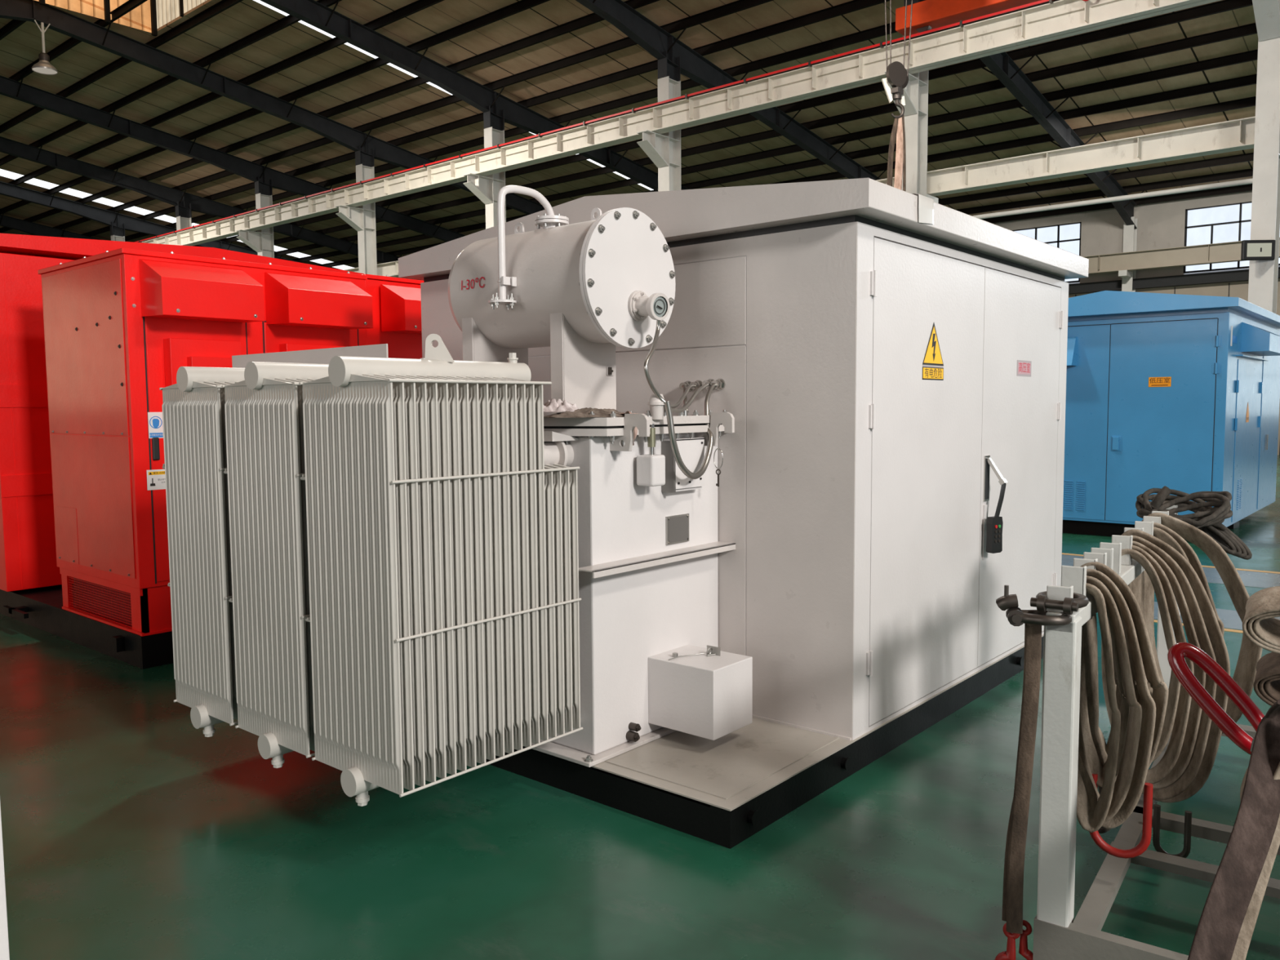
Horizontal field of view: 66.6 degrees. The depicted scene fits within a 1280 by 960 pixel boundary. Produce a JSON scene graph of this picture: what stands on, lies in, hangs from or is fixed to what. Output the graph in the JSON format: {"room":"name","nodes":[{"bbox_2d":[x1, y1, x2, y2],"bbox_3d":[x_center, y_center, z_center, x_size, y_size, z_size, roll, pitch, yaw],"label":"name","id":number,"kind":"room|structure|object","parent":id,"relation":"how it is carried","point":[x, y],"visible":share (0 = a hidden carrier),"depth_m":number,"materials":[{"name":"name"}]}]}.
{"room":"factory floor","nodes":[
{"label":"factory floor","id":0,"kind":"room"},
{"bbox_2d":[0,0,1257,280],"bbox_3d":[-11.386,-9.434,19.939,68.000,3.704,51.200,3,6,40],"label":"ceiling","id":1,"kind":"structure","parent":0,"point":[22,46],"depth_m":26.05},
{"bbox_2d":[35,0,206,36],"bbox_3d":[-9.735,-11.554,18.918,10.750,1.694,5.230,3,6,40],"label":"monitor","id":2,"kind":"object","parent":1,"relation":"on","point":[153,14],"visible":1,"depth_m":23.69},
{"bbox_2d":[0,168,354,270],"bbox_3d":[-19.395,-11.246,43.715,1.050,3.554,25.170,3,6,40],"label":"strip","id":3,"kind":"object","parent":1,"relation":"in","point":[4,173],"visible":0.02,"depth_m":40.55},
{"bbox_2d":[8,0,444,185],"bbox_3d":[-7.769,-10.754,24.128,68.000,0.200,0.070,3,6,40],"label":"roof purlin","id":4,"kind":"structure","parent":1,"relation":"attached to","point":[417,6],"depth_m":26.04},
{"bbox_2d":[0,0,659,233],"bbox_3d":[-6.186,-10.568,26.012,68.000,0.200,0.070,3,6,40],"label":"roof purlin","id":5,"kind":"structure","parent":1,"relation":"attached to","point":[593,18],"depth_m":26.53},
{"bbox_2d":[253,0,653,190],"bbox_3d":[-1.416,-10.165,30.210,1.260,3.194,22.600,3,6,40],"label":"strip","id":6,"kind":"object","parent":1,"relation":"in","point":[257,1],"visible":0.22,"depth_m":24.57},
{"bbox_2d":[81,0,889,236],"bbox_3d":[-4.604,-10.381,27.896,68.000,0.200,0.070,3,6,40],"label":"roof purlin","id":7,"kind":"structure","parent":1,"relation":"attached to","point":[855,5],"depth_m":24.93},
{"bbox_2d":[124,22,897,241],"bbox_3d":[-3.813,-10.288,28.839,68.000,0.200,0.070,3,6,40],"label":"roof purlin","id":8,"kind":"structure","parent":1,"relation":"attached to","point":[879,31],"depth_m":25.88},
{"bbox_2d":[192,0,1253,246],"bbox_3d":[-2.230,-10.102,30.723,68.000,0.200,0.070,3,6,40],"label":"roof purlin","id":9,"kind":"structure","parent":1,"relation":"attached to","point":[1223,6],"depth_m":23.07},
{"bbox_2d":[274,48,1257,256],"bbox_3d":[-0.648,-9.916,32.608,68.000,0.200,0.070,3,6,40],"label":"roof purlin","id":10,"kind":"structure","parent":1,"relation":"attached to","point":[1251,55],"depth_m":25.53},
{"bbox_2d":[291,74,1257,262],"bbox_3d":[0.143,-9.823,33.550,68.000,0.200,0.070,3,6,40],"label":"roof purlin","id":11,"kind":"structure","parent":1,"relation":"attached to","point":[1244,81],"depth_m":26.15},
{"bbox_2d":[408,152,1253,279],"bbox_3d":[3.308,-9.450,37.319,68.000,0.200,0.070,3,6,40],"label":"roof purlin","id":12,"kind":"structure","parent":1,"relation":"attached to","point":[1246,157],"depth_m":28.43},
{"bbox_2d":[978,51,1145,228],"bbox_3d":[-1.021,-8.324,10.957,1.260,4.178,50.800,3,6,40],"label":"rafter","id":13,"kind":"object","parent":1,"relation":"attached to","point":[1001,65],"visible":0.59,"depth_m":23.89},
{"bbox_2d":[955,168,1253,214],"bbox_3d":[4.100,-9.357,38.261,68.000,0.200,0.070,3,6,40],"label":"roof purlin","id":14,"kind":"structure","parent":1,"relation":"attached to","point":[1247,172],"depth_m":29.68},
{"bbox_2d":[0,454,1279,959],"bbox_3d":[-12.670,0.285,19.080,68.000,0.100,55.000,3,6,40],"label":"floor","id":15,"kind":"structure","parent":0,"point":[130,832],"depth_m":3.49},
{"bbox_2d":[0,804,9,959],"bbox_3d":[-1.488,0.987,1.989,0.030,0.950,0.338,3,6,40],"label":"board","id":16,"kind":"object","parent":15,"relation":"on","point":[4,942],"visible":1,"depth_m":2.10,"materials":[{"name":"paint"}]},
{"bbox_2d":[109,222,124,241],"bbox_3d":[-22.251,-6.198,41.725,0.440,9.500,1.830,3,6,40],"label":"steel column","id":17,"kind":"structure","parent":15,"relation":"on","point":[117,233],"depth_m":41.43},
{"bbox_2d":[0,181,300,262],"bbox_3d":[-28.448,-9.897,34.144,1.260,4.178,50.800,3,6,40],"label":"rafter","id":18,"kind":"object","parent":17,"relation":"on","point":[96,214],"visible":0.41,"depth_m":40.85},
{"bbox_2d":[0,233,364,669],"bbox_3d":[-5.133,-0.595,9.717,8.100,2.975,3.502,3,6,40],"label":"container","id":19,"kind":"object","parent":15,"relation":"on","point":[31,581],"visible":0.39,"depth_m":7.35,"materials":[{"name":"metal"}]},
{"bbox_2d":[37,248,423,636],"bbox_3d":[-2.412,-0.351,7.481,1.659,2.377,3.315,3,6,40],"label":"enclosure","id":20,"kind":"object","parent":19,"relation":"on","point":[120,325],"visible":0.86,"depth_m":6.20,"materials":[{"name":"red paint"}]},
{"bbox_2d":[138,258,264,322],"bbox_3d":[-2.702,-1.170,6.028,0.299,0.350,0.635,3,6,40],"label":"hood","id":21,"kind":"object","parent":20,"relation":"attached to","point":[171,290],"depth_m":5.93,"materials":[{"name":"red metal"}]},
{"bbox_2d":[264,271,373,329],"bbox_3d":[-2.181,-1.221,6.641,0.299,0.350,0.636,3,6,40],"label":"hood","id":22,"kind":"object","parent":20,"relation":"attached to","point":[294,300],"depth_m":6.53,"materials":[{"name":"red metal"}]},
{"bbox_2d":[380,284,422,333],"bbox_3d":[-1.543,-1.284,7.391,0.299,0.350,0.790,3,6,40],"label":"hood","id":23,"kind":"object","parent":20,"relation":"attached to","point":[401,304],"depth_m":7.10,"materials":[{"name":"red metal"}]},
{"bbox_2d":[175,201,192,246],"bbox_3d":[-17.598,-5.931,37.791,0.440,9.500,1.830,3,6,40],"label":"steel column","id":24,"kind":"structure","parent":15,"relation":"on","point":[183,215],"depth_m":37.49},
{"bbox_2d":[0,136,401,262],"bbox_3d":[-23.794,-9.630,30.210,1.260,4.178,50.800,3,6,40],"label":"rafter","id":25,"kind":"object","parent":24,"relation":"on","point":[171,196],"visible":0.66,"depth_m":36.73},
{"bbox_2d":[971,177,1253,218],"bbox_3d":[-2.598,-5.591,26.114,62.220,0.104,1.024,3,6,40],"label":"conduit pipe","id":26,"kind":"object","parent":24,"relation":"attached to","point":[1241,182],"visible":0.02,"depth_m":17.28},
{"bbox_2d":[235,176,274,257],"bbox_3d":[-13.012,-5.668,33.914,0.440,9.500,1.830,3,6,40],"label":"steel column","id":27,"kind":"structure","parent":15,"relation":"on","point":[261,241],"depth_m":33.59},
{"bbox_2d":[0,75,466,241],"bbox_3d":[-19.209,-9.367,26.333,1.260,4.178,50.800,3,6,40],"label":"rafter","id":28,"kind":"object","parent":27,"relation":"on","point":[9,87],"visible":0.7,"depth_m":31.52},
{"bbox_2d":[335,145,377,275],"bbox_3d":[-8.419,-5.404,30.031,0.440,9.500,1.830,3,6,40],"label":"steel column","id":29,"kind":"structure","parent":15,"relation":"on","point":[362,219],"depth_m":29.81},
{"bbox_2d":[0,0,548,214],"bbox_3d":[-14.616,-9.104,22.450,1.260,4.178,50.800,3,6,40],"label":"rafter","id":30,"kind":"object","parent":29,"relation":"on","point":[63,22],"visible":0.59,"depth_m":26.13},
{"bbox_2d":[31,19,57,75],"bbox_3d":[-13.971,-10.155,22.801,0.530,1.127,0.530,3,6,40],"label":"lamp","id":31,"kind":"object","parent":30,"relation":"hanging from","point":[43,66],"visible":1,"depth_m":22.75,"materials":[{"name":"metal"}]},
{"bbox_2d":[462,105,506,229],"bbox_3d":[-3.895,-5.145,26.206,0.440,9.500,1.830,3,6,40],"label":"steel column","id":32,"kind":"structure","parent":15,"relation":"on","point":[486,188],"depth_m":25.86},
{"bbox_2d":[259,0,688,191],"bbox_3d":[-10.092,-8.844,18.626,1.260,4.178,50.800,3,6,40],"label":"rafter","id":33,"kind":"object","parent":32,"relation":"on","point":[326,19],"visible":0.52,"depth_m":24.52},
{"bbox_2d":[141,0,1220,245],"bbox_3d":[-4.191,-8.282,25.427,64.000,0.620,0.320,3,6,40],"label":"girder","id":34,"kind":"object","parent":32,"relation":"on","point":[1044,22],"visible":0.72,"depth_m":19.94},
{"bbox_2d":[133,0,1053,242],"bbox_3d":[-4.319,-8.484,25.262,64.000,0.090,0.090,3,6,40],"label":"rail","id":35,"kind":"object","parent":34,"relation":"attached to","point":[961,23],"visible":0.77,"depth_m":20.99,"materials":[{"name":"metal"}]},
{"bbox_2d":[895,0,1088,36],"bbox_3d":[1.038,-7.880,10.282,4.050,1.379,16.780,3,6,40],"label":"crane","id":36,"kind":"object","parent":34,"relation":"on","point":[926,15],"visible":0.85,"depth_m":17.11,"materials":[{"name":"orange paint"}]},
{"bbox_2d":[881,0,912,118],"bbox_3d":[4.084,-6.968,15.414,0.512,2.432,0.193,-3,5,-26],"label":"hook block","id":37,"kind":"object","parent":36,"relation":"hanging from","point":[897,75],"visible":1,"depth_m":15.41,"materials":[{"name":"metal"}]},
{"bbox_2d":[887,115,898,186],"bbox_3d":[4.070,-2.735,15.730,0.219,6.161,0.020,-1,4,-8],"label":"sling","id":38,"kind":"object","parent":37,"relation":"hanging from","point":[891,145],"visible":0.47,"depth_m":15.52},
{"bbox_2d":[893,116,902,190],"bbox_3d":[4.145,-2.736,15.741,0.190,6.160,0.020,-1,4,-8],"label":"sling","id":39,"kind":"object","parent":37,"relation":"hanging from","point":[899,153],"visible":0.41,"depth_m":15.55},
{"bbox_2d":[902,115,906,191],"bbox_3d":[4.224,-2.754,15.751,0.110,6.192,0.020,-1,4,-8],"label":"sling","id":40,"kind":"object","parent":37,"relation":"hanging from","point":[903,117],"visible":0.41,"depth_m":15.56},
{"bbox_2d":[636,50,680,191],"bbox_3d":[0.652,-4.884,22.362,0.440,9.500,1.830,3,6,40],"label":"steel column","id":41,"kind":"structure","parent":15,"relation":"on","point":[664,149],"depth_m":22.03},
{"bbox_2d":[575,0,887,180],"bbox_3d":[-5.545,-8.583,14.781,1.260,4.178,50.800,3,6,40],"label":"rafter","id":42,"kind":"object","parent":41,"relation":"on","point":[647,34],"visible":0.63,"depth_m":22.91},
{"bbox_2d":[0,3,49,39],"bbox_3d":[-10.934,-11.126,20.359,68.000,0.200,0.070,3,6,40],"label":"roof purlin","id":43,"kind":"structure","parent":42,"relation":"on","point":[13,24],"depth_m":24.55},
{"bbox_2d":[8,0,147,81],"bbox_3d":[-10.143,-11.033,21.301,68.000,0.200,0.070,3,6,40],"label":"roof purlin","id":44,"kind":"structure","parent":42,"relation":"on","point":[130,5],"depth_m":25.16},
{"bbox_2d":[0,0,243,133],"bbox_3d":[-9.351,-10.940,22.243,68.000,0.200,0.070,3,6,40],"label":"roof purlin","id":45,"kind":"structure","parent":42,"relation":"on","point":[223,5],"depth_m":25.97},
{"bbox_2d":[0,0,342,165],"bbox_3d":[-8.560,-10.847,23.185,68.000,0.200,0.070,3,6,40],"label":"roof purlin","id":46,"kind":"structure","parent":42,"relation":"on","point":[288,20],"depth_m":25.92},
{"bbox_2d":[0,0,550,214],"bbox_3d":[-6.978,-10.661,25.070,68.000,0.200,0.070,3,6,40],"label":"roof purlin","id":47,"kind":"structure","parent":42,"relation":"on","point":[522,5],"depth_m":26.11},
{"bbox_2d":[30,0,773,235],"bbox_3d":[-5.395,-10.475,26.954,68.000,0.200,0.070,3,6,40],"label":"roof purlin","id":48,"kind":"structure","parent":42,"relation":"on","point":[740,5],"depth_m":25.39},
{"bbox_2d":[243,22,1257,249],"bbox_3d":[-1.439,-10.009,31.665,68.000,0.200,0.070,3,6,40],"label":"roof purlin","id":49,"kind":"structure","parent":42,"relation":"on","point":[1247,29],"depth_m":24.31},
{"bbox_2d":[317,96,1256,267],"bbox_3d":[0.935,-9.730,34.492,68.000,0.200,0.070,3,6,40],"label":"roof purlin","id":50,"kind":"structure","parent":42,"relation":"on","point":[1251,101],"depth_m":26.25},
{"bbox_2d":[980,183,1252,223],"bbox_3d":[4.891,-9.264,39.203,68.000,0.200,0.070,3,6,40],"label":"roof purlin","id":51,"kind":"structure","parent":42,"relation":"on","point":[1243,188],"depth_m":30.33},
{"bbox_2d":[344,115,1255,277],"bbox_3d":[0.544,-6.093,23.424,54.000,0.430,0.300,3,6,40],"label":"girder","id":52,"kind":"object","parent":41,"relation":"attached to","point":[1237,135],"visible":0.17,"depth_m":17.12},
{"bbox_2d":[398,177,1088,848],"bbox_3d":[0.427,-0.172,5.799,3.136,2.648,3.804,3,6,40],"label":"enclosure","id":53,"kind":"object","parent":15,"relation":"on","point":[882,374],"visible":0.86,"depth_m":4.45,"materials":[{"name":"white paint"}]},
{"bbox_2d":[159,185,752,806],"bbox_3d":[-0.783,-0.089,4.333,2.158,2.428,1.870,3,6,40],"label":"transformer","id":54,"kind":"object","parent":53,"relation":"on","point":[401,573],"visible":1,"depth_m":3.78,"materials":[{"name":"white paint"}]},
{"bbox_2d":[543,407,624,417],"bbox_3d":[-0.205,-0.280,4.018,0.308,0.039,0.505,3,6,40],"label":"rag","id":55,"kind":"object","parent":54,"relation":"on","point":[583,412],"visible":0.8,"depth_m":3.92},
{"bbox_2d":[543,398,580,412],"bbox_3d":[-0.341,-0.309,4.010,0.198,0.056,0.230,3,6,40],"label":"plastic bag","id":56,"kind":"object","parent":55,"relation":"on","point":[552,406],"visible":0.72,"depth_m":3.96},
{"bbox_2d":[643,320,666,403],"bbox_3d":[0.078,-0.500,4.063,0.074,0.365,0.240,1,5,14],"label":"conduit","id":57,"kind":"object","parent":54,"relation":"attached to","point":[650,354],"visible":1,"depth_m":4.01,"materials":[{"name":"silver metal"}]},
{"bbox_2d":[664,400,714,479],"bbox_3d":[0.224,-0.174,4.216,0.072,0.339,0.408,2,5,29],"label":"conduit","id":58,"kind":"object","parent":54,"relation":"attached to","point":[683,468],"visible":1,"depth_m":4.12,"materials":[{"name":"silver metal"}]},
{"bbox_2d":[671,384,694,408],"bbox_3d":[0.184,-0.378,4.353,0.034,0.112,0.500,1,5,18],"label":"conduit","id":59,"kind":"object","parent":53,"relation":"attached to","point":[689,387],"visible":0.84,"depth_m":4.35,"materials":[{"name":"silver metal"}]},
{"bbox_2d":[664,382,708,413],"bbox_3d":[0.221,-0.369,4.325,0.045,0.137,0.483,2,5,25],"label":"conduit","id":60,"kind":"object","parent":53,"relation":"attached to","point":[689,402],"visible":0.86,"depth_m":4.30,"materials":[{"name":"silver metal"}]},
{"bbox_2d":[704,382,715,428],"bbox_3d":[0.318,-0.339,4.442,0.037,0.216,0.170,1,5,17],"label":"conduit","id":61,"kind":"object","parent":53,"relation":"attached to","point":[713,385],"visible":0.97,"depth_m":4.42,"materials":[{"name":"silver metal"}]},
{"bbox_2d":[911,193,933,224],"bbox_3d":[1.235,-1.196,4.323,0.083,0.132,0.165,3,6,40],"label":"film","id":62,"kind":"object","parent":53,"relation":"on","point":[926,205],"visible":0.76,"depth_m":4.29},
{"bbox_2d":[986,483,1006,553],"bbox_3d":[1.903,0.195,5.202,0.095,0.391,0.050,-3,5,-33],"label":"remote control","id":63,"kind":"object","parent":53,"relation":"hanging from","point":[994,524],"visible":1,"depth_m":5.20,"materials":[{"name":"black plastic"}]},
{"bbox_2d":[884,0,938,203],"bbox_3d":[5.176,-4.624,18.537,0.440,9.500,1.830,3,6,40],"label":"steel column","id":64,"kind":"structure","parent":15,"relation":"on","point":[916,91],"depth_m":18.31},
{"bbox_2d":[1118,216,1137,292],"bbox_3d":[15.159,-4.512,30.431,0.300,7.300,0.950,3,6,40],"label":"wall column","id":65,"kind":"structure","parent":15,"relation":"on","point":[1130,233],"depth_m":30.30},
{"bbox_2d":[1032,505,1279,959],"bbox_3d":[2.252,0.774,3.118,1.345,1.145,2.200,3,5,35],"label":"rack","id":66,"kind":"object","parent":15,"relation":"on","point":[1056,935],"depth_m":2.60,"materials":[{"name":"metal"}]},
{"bbox_2d":[1030,591,1088,614],"bbox_3d":[1.112,0.320,2.579,0.130,0.042,0.167,3,6,40],"label":"shackle","id":67,"kind":"object","parent":66,"relation":"hanging from","point":[1069,605],"visible":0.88,"depth_m":2.53,"materials":[{"name":"metal"}]},
{"bbox_2d":[1005,607,1071,626],"bbox_3d":[1.051,0.362,2.562,0.159,0.047,0.125,1,5,17],"label":"shackle","id":68,"kind":"object","parent":67,"relation":"hanging from","point":[1016,616],"visible":0.96,"depth_m":2.53,"materials":[{"name":"metal"}]},
{"bbox_2d":[995,585,1018,610],"bbox_3d":[0.977,0.315,2.590,0.056,0.069,0.039,1,5,21],"label":"bolt","id":69,"kind":"object","parent":68,"relation":"attached to","point":[1008,601],"visible":1,"depth_m":2.58,"materials":[{"name":"metal"}]},
{"bbox_2d":[1001,800,1013,920],"bbox_3d":[1.032,0.802,2.639,0.079,0.821,0.018,1,5,14],"label":"sling","id":70,"kind":"object","parent":68,"relation":"hanging from","point":[1005,875],"visible":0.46,"depth_m":2.66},
{"bbox_2d":[1006,613,1041,933],"bbox_3d":[1.030,0.794,2.614,0.073,0.880,0.024,2,5,26],"label":"sling","id":71,"kind":"object","parent":68,"relation":"hanging from","point":[1033,633],"visible":0.94,"depth_m":2.61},
{"bbox_2d":[995,923,1020,959],"bbox_3d":[1.016,1.298,2.678,0.077,0.170,0.028,3,5,34],"label":"hook","id":72,"kind":"object","parent":71,"relation":"hanging from","point":[1010,954],"visible":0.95,"depth_m":2.67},
{"bbox_2d":[1018,920,1032,959],"bbox_3d":[1.061,1.290,2.681,0.072,0.158,0.026,3,5,34],"label":"hook","id":73,"kind":"object","parent":71,"relation":"hanging from","point":[1024,951],"visible":0.73,"depth_m":2.67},
{"bbox_2d":[1076,582,1120,832],"bbox_3d":[1.258,0.642,2.754,0.193,0.716,0.052,3,5,36],"label":"sling","id":74,"kind":"object","parent":66,"relation":"hanging from","point":[1083,806],"visible":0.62,"depth_m":2.72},
{"bbox_2d":[1079,604,1129,786],"bbox_3d":[1.321,0.588,2.799,0.181,0.620,0.098,3,6,40],"label":"sling","id":75,"kind":"object","parent":66,"relation":"hanging from","point":[1095,766],"visible":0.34,"depth_m":2.83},
{"bbox_2d":[1089,773,1153,858],"bbox_3d":[1.387,0.978,2.817,0.167,0.234,0.024,3,5,35],"label":"shackle","id":76,"kind":"object","parent":75,"relation":"hanging from","point":[1144,842],"visible":0.83,"depth_m":2.78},
{"bbox_2d":[1077,575,1142,822],"bbox_3d":[1.289,0.620,2.759,0.247,0.704,0.045,3,5,36],"label":"sling","id":77,"kind":"object","parent":66,"relation":"hanging from","point":[1123,780],"visible":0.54,"depth_m":2.71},
{"bbox_2d":[1098,644,1121,755],"bbox_3d":[1.390,0.580,2.945,0.175,0.610,0.068,2,5,33],"label":"sling","id":78,"kind":"object","parent":66,"relation":"hanging from","point":[1118,697],"visible":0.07,"depth_m":2.93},
{"bbox_2d":[1078,568,1155,829],"bbox_3d":[1.340,0.627,2.793,0.258,0.747,0.054,3,5,37],"label":"sling","id":79,"kind":"object","parent":66,"relation":"hanging from","point":[1148,706],"visible":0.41,"depth_m":2.74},
{"bbox_2d":[1083,592,1151,773],"bbox_3d":[1.382,0.565,2.837,0.198,0.604,0.059,3,6,40],"label":"sling","id":80,"kind":"object","parent":66,"relation":"hanging from","point":[1090,627],"visible":0.32,"depth_m":2.87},
{"bbox_2d":[1080,561,1168,781],"bbox_3d":[1.372,0.575,2.836,0.299,0.682,0.071,2,5,32],"label":"sling","id":81,"kind":"object","parent":66,"relation":"hanging from","point":[1160,690],"visible":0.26,"depth_m":2.77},
{"bbox_2d":[1106,548,1180,761],"bbox_3d":[1.709,0.604,3.314,0.244,0.743,0.054,2,5,33],"label":"sling","id":82,"kind":"object","parent":66,"relation":"hanging from","point":[1174,689],"visible":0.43,"depth_m":3.27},
{"bbox_2d":[1101,545,1194,783],"bbox_3d":[1.730,0.633,3.332,0.292,0.824,0.045,3,5,35],"label":"sling","id":83,"kind":"object","parent":66,"relation":"hanging from","point":[1158,772],"visible":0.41,"depth_m":3.28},
{"bbox_2d":[1128,527,1193,700],"bbox_3d":[2.010,0.525,3.714,0.290,0.691,0.047,3,5,35],"label":"sling","id":84,"kind":"object","parent":66,"relation":"hanging from","point":[1135,586],"visible":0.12,"depth_m":3.70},
{"bbox_2d":[1132,541,1205,789],"bbox_3d":[1.763,0.641,3.357,0.329,0.867,0.065,3,5,34],"label":"sling","id":85,"kind":"object","parent":66,"relation":"hanging from","point":[1195,711],"visible":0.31,"depth_m":3.29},
{"bbox_2d":[1128,535,1216,799],"bbox_3d":[1.791,0.649,3.354,0.345,0.912,0.060,3,6,37],"label":"sling","id":86,"kind":"object","parent":66,"relation":"hanging from","point":[1190,772],"visible":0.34,"depth_m":3.29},
{"bbox_2d":[1152,804,1191,857],"bbox_3d":[1.744,1.163,3.193,0.110,0.175,0.021,3,5,35],"label":"shackle","id":87,"kind":"object","parent":66,"relation":"hanging from","point":[1184,853],"visible":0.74,"depth_m":3.19,"materials":[{"name":"metal"}]},
{"bbox_2d":[1120,528,1230,802],"bbox_3d":[1.831,0.653,3.393,0.390,0.961,0.064,3,5,35],"label":"sling","id":88,"kind":"object","parent":66,"relation":"hanging from","point":[1214,631],"visible":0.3,"depth_m":3.31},
{"bbox_2d":[1141,522,1224,714],"bbox_3d":[2.055,0.543,3.744,0.335,0.756,0.052,3,5,35],"label":"sling","id":89,"kind":"object","parent":66,"relation":"hanging from","point":[1193,560],"visible":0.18,"depth_m":3.69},
{"bbox_2d":[1135,485,1232,531],"bbox_3d":[2.349,0.142,4.215,0.379,0.243,0.356,3,6,40],"label":"bundle","id":90,"kind":"object","parent":66,"relation":"on","point":[1207,516],"visible":0.75,"depth_m":4.18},
{"bbox_2d":[1195,511,1252,559],"bbox_3d":[2.463,0.236,4.118,0.216,0.196,0.099,3,5,35],"label":"bundle","id":91,"kind":"object","parent":90,"relation":"hanging from","point":[1229,542],"visible":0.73,"depth_m":4.09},
{"bbox_2d":[1141,512,1262,734],"bbox_3d":[2.186,0.580,3.839,0.467,0.898,0.078,3,5,35],"label":"sling","id":92,"kind":"object","parent":66,"relation":"hanging from","point":[1250,654],"visible":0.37,"depth_m":3.77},
{"bbox_2d":[1187,698,1279,959],"bbox_3d":[1.307,0.906,2.141,0.611,0.825,0.118,-4,5,-35],"label":"sling","id":93,"kind":"object","parent":66,"relation":"hanging from","point":[1237,874],"visible":1,"depth_m":2.17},
{"bbox_2d":[1231,761,1279,959],"bbox_3d":[1.357,0.934,2.156,0.466,0.796,0.089,-3,5,-32],"label":"sling","id":94,"kind":"object","parent":93,"relation":"on","point":[1240,952],"visible":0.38,"depth_m":2.17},
{"bbox_2d":[1240,767,1248,801],"bbox_3d":[1.773,0.828,2.699,0.226,0.311,0.104,0,4,0],"label":"sling","id":95,"kind":"object","parent":66,"relation":"hanging from","point":[1242,788],"visible":0.03,"depth_m":2.70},
{"bbox_2d":[1253,652,1279,706],"bbox_3d":[1.569,0.478,2.305,0.191,0.136,0.113,3,5,35],"label":"sling","id":96,"kind":"object","parent":66,"relation":"hanging from","point":[1266,684],"visible":0.98,"depth_m":2.31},
{"bbox_2d":[1242,586,1279,653],"bbox_3d":[1.548,0.332,2.309,0.196,0.148,0.128,3,5,35],"label":"sling","id":97,"kind":"object","parent":96,"relation":"on","point":[1260,627],"visible":1,"depth_m":2.31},
{"bbox_2d":[1061,554,1279,588],"bbox_3d":[8.323,1.050,6.366,15.500,0.002,0.870,3,6,40],"label":"band","id":98,"kind":"object","parent":15,"relation":"on","point":[1250,579],"visible":0.02,"depth_m":8.84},
{"bbox_2d":[1062,290,1279,536],"bbox_3d":[6.825,-0.881,12.897,2.820,2.875,4.350,3,6,40],"label":"enclosure","id":99,"kind":"object","parent":15,"relation":"on","point":[1181,393],"visible":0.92,"depth_m":11.26,"materials":[{"name":"paint"}]},
{"bbox_2d":[1066,337,1077,365],"bbox_3d":[4.926,-1.541,11.723,0.580,0.340,0.194,3,6,40],"label":"hood","id":100,"kind":"object","parent":99,"relation":"attached to","point":[1072,342],"depth_m":11.56,"materials":[{"name":"blue paint"}]},
{"bbox_2d":[1240,322,1279,355],"bbox_3d":[7.514,-1.688,11.684,0.275,0.340,1.500,3,6,40],"label":"hood","id":101,"kind":"object","parent":99,"relation":"attached to","point":[1255,340],"depth_m":11.17,"materials":[{"name":"blue paint"}]},
{"bbox_2d":[1062,552,1279,573],"bbox_3d":[8.649,1.018,6.750,15.500,0.002,0.080,3,6,40],"label":"floor marking","id":102,"kind":"object","parent":15,"relation":"on","point":[1062,553],"depth_m":9.24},
{"bbox_2d":[1154,601,1279,630],"bbox_3d":[8.397,1.254,3.715,11.950,0.002,0.690,3,6,40],"label":"band","id":103,"kind":"object","parent":15,"relation":"on","point":[1230,619],"visible":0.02,"depth_m":7.18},
{"bbox_2d":[1248,0,1279,314],"bbox_3d":[9.547,-4.374,14.841,0.440,9.500,1.830,3,6,40],"label":"steel column","id":104,"kind":"structure","parent":15,"relation":"on","point":[1265,204],"depth_m":14.68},
{"bbox_2d":[1240,240,1275,260],"bbox_3d":[9.325,-3.472,14.748,0.481,0.300,0.214,-1,4,-3],"label":"floodlight","id":105,"kind":"object","parent":104,"relation":"attached to","point":[1251,250],"visible":1,"depth_m":14.66,"materials":[{"name":"black metal"}]},
{"bbox_3d":[-26.829,-6.460,45.595,0.440,9.500,1.830,3,6,40],"label":"steel column","id":106,"kind":"structure","parent":15,"relation":"on","visible":0},
{"bbox_2d":[0,211,102,239],"bbox_3d":[-33.026,-10.160,38.014,1.260,4.178,50.800,3,6,40],"label":"rafter","id":107,"kind":"object","parent":106,"relation":"on","point":[31,228],"visible":0.18,"depth_m":44.39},
{"bbox_3d":[10.620,-4.772,34.269,0.300,7.300,0.950,3,6,40],"label":"wall column","id":108,"kind":"structure","parent":15,"relation":"on","visible":0},
{"bbox_2d":[1082,236,1279,274],"bbox_3d":[9.821,-7.018,34.334,54.000,0.540,0.280,3,6,40],"label":"girder","id":109,"kind":"object","parent":108,"relation":"on","point":[1223,252],"visible":0.13,"depth_m":29.24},
{"bbox_2d":[993,190,1279,454],"bbox_3d":[5.158,-5.435,39.779,68.000,7.860,0.250,3,6,40],"label":"wall","id":110,"kind":"structure","parent":0,"point":[1161,225],"depth_m":30.30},
{"bbox_2d":[1011,222,1081,283],"bbox_3d":[13.269,-7.496,32.644,2.900,1.940,0.090,3,6,40],"label":"window","id":111,"kind":"structure","parent":110,"relation":"in","point":[1066,237],"depth_m":32.08,"materials":[{"name":"glass"}]},
{"bbox_2d":[1068,266,1279,294],"bbox_3d":[4.986,-6.755,39.486,68.000,0.300,0.250,3,6,40],"label":"trim","id":112,"kind":"structure","parent":110,"relation":"attached to","point":[1237,275],"depth_m":29.86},
{"bbox_2d":[1183,201,1279,273],"bbox_3d":[17.771,-7.238,28.839,2.900,1.940,0.090,3,6,40],"label":"window","id":113,"kind":"structure","parent":110,"relation":"in","point":[1228,223],"depth_m":29.21,"materials":[{"name":"glass"}]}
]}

